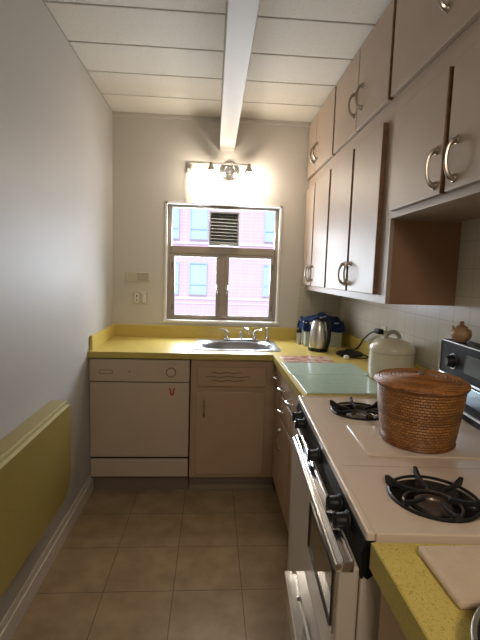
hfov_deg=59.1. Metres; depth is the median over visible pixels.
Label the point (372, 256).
upper cabinet
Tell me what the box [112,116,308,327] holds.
wall
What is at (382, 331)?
plug
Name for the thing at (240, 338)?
faucet
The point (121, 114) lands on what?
trim
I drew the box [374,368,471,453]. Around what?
wicker basket
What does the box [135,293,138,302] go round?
socket
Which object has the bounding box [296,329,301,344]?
shaker
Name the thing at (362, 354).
cable
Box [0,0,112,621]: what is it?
wall
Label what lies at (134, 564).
floor
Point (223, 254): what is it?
window
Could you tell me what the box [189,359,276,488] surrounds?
base cabinet
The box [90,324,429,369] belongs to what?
backsplash
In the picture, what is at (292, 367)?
cutting board
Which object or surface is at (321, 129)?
upper cabinet
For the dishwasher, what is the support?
on the floor
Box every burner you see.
[333,405,378,420]
[390,479,479,522]
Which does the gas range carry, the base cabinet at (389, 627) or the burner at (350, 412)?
the burner at (350, 412)
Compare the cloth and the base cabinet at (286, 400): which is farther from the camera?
the cloth
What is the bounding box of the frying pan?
[471,606,479,639]
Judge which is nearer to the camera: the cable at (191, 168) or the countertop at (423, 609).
the countertop at (423, 609)
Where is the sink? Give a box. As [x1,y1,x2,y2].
[195,339,280,351]
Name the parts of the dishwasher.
panel, door, control panel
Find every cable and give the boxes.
[191,168,217,208]
[340,354,367,358]
[354,331,373,350]
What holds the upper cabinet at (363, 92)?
attached to the wall
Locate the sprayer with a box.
[264,327,269,340]
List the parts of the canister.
lid, handle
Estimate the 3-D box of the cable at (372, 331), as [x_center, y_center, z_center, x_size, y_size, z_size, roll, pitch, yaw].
[0.780,0.134,2.644,0.035,0.168,0.257,1,6,-10]
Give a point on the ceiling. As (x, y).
(142, 56)
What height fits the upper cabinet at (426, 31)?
0.430 m
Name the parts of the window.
sash, sash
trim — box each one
[112,112,310,126]
[163,201,281,324]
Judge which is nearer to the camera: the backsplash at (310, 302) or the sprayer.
the sprayer
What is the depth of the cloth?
2.96 m
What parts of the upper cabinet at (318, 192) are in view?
handle, door, handle, door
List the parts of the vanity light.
lamp shade, bulb, wall plate, arm, lamp shade, bulb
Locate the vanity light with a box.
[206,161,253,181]
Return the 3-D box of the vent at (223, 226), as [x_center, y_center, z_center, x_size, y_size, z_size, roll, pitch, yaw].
[-0.121,-0.689,3.218,0.224,0.250,0.084,1,6,-4]
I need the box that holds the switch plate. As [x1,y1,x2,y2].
[133,292,147,304]
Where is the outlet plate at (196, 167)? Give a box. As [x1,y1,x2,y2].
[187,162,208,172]
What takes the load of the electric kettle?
on the countertop at (148, 341)
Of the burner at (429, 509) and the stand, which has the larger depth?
the stand
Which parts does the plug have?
wall plate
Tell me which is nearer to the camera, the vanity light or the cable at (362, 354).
the cable at (362, 354)
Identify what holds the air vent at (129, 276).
in the wall at (151, 156)
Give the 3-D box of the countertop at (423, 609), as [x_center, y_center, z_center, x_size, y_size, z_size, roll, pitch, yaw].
[0.613,0.499,0.412,0.682,0.052,0.828,1,6,-4]
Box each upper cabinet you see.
[302,160,334,292]
[307,86,336,182]
[325,100,460,305]
[333,0,396,157]
[389,25,479,220]
[391,0,479,103]
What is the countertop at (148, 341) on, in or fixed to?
on the base cabinet at (286, 400)
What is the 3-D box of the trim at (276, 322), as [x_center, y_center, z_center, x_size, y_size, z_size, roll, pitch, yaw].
[-0.130,-0.422,3.206,0.879,0.892,0.076,1,6,-4]
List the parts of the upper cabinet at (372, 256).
door, handle, handle, door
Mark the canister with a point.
(386, 352)
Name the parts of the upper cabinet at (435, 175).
door, handle, handle, door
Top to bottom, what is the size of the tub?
0.172 m
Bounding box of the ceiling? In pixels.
[43,0,391,122]
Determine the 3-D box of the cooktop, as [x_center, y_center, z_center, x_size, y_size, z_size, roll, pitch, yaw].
[0.555,0.394,1.276,0.631,0.054,0.920,2,6,-1]
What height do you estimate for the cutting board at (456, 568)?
0.018 m
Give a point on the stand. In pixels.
(350, 352)
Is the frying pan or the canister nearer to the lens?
the frying pan
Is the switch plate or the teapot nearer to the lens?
the teapot
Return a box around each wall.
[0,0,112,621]
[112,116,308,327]
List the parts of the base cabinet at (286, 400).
handle, drawer, drawer, handle, handle, door, drawer, drawer, handle, door, drawer, drawer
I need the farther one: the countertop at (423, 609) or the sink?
the sink
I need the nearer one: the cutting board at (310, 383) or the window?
the cutting board at (310, 383)
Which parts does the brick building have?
pane, pane, pane, pane, pane, pane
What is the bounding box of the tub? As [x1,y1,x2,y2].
[300,319,341,346]
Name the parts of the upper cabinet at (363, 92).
door, handle, handle, door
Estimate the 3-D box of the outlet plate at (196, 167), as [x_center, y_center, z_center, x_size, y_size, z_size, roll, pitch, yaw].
[-0.304,-1.110,3.083,0.158,0.073,0.024,1,6,-4]
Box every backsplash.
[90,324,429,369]
[296,288,340,327]
[340,218,479,370]
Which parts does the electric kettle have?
lid, handle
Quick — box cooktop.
[298,396,479,544]
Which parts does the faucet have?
handle, deck plate, spout, handle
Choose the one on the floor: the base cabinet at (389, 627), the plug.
the base cabinet at (389, 627)
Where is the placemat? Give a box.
[279,356,334,362]
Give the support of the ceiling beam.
attached to the ceiling
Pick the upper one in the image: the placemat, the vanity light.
the vanity light
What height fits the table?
0.434 m
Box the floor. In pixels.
[11,473,288,639]
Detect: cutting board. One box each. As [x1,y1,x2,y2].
[282,362,367,375]
[292,374,376,394]
[418,545,479,608]
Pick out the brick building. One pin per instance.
(195, 277)
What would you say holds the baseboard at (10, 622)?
attached to the wall at (56, 143)
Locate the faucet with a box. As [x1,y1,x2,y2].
[219,327,261,340]
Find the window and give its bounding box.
[167,204,278,320]
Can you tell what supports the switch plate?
attached to the wall at (151, 156)
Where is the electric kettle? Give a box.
[308,317,330,351]
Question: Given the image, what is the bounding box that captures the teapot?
[450,321,471,341]
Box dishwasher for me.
[89,358,190,488]
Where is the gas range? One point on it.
(352, 489)
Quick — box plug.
[374,326,386,337]
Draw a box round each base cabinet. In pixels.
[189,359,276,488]
[271,366,298,532]
[378,591,406,639]
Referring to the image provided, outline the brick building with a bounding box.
[172,208,274,316]
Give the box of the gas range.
[284,338,479,639]
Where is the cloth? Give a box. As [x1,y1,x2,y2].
[297,312,344,332]
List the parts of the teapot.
lid, handle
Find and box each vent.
[125,272,149,281]
[209,211,239,246]
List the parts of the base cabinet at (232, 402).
door, vent panel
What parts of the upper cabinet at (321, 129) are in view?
door, handle, handle, door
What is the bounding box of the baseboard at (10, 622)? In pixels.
[0,475,93,639]
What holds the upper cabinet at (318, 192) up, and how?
attached to the wall
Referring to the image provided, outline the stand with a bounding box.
[336,349,362,356]
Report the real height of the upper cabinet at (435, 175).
0.450 m
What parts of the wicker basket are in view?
lid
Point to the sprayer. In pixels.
(267, 328)
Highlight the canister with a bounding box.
[368,330,415,379]
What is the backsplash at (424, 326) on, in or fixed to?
attached to the wall
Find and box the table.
[0,400,70,598]
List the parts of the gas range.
panel, knob, knob, handle, knob, oven door, window trim, handle, knob, knob, knob, trim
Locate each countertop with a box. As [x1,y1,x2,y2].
[88,324,429,397]
[369,542,476,639]
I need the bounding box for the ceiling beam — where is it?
[219,0,260,150]

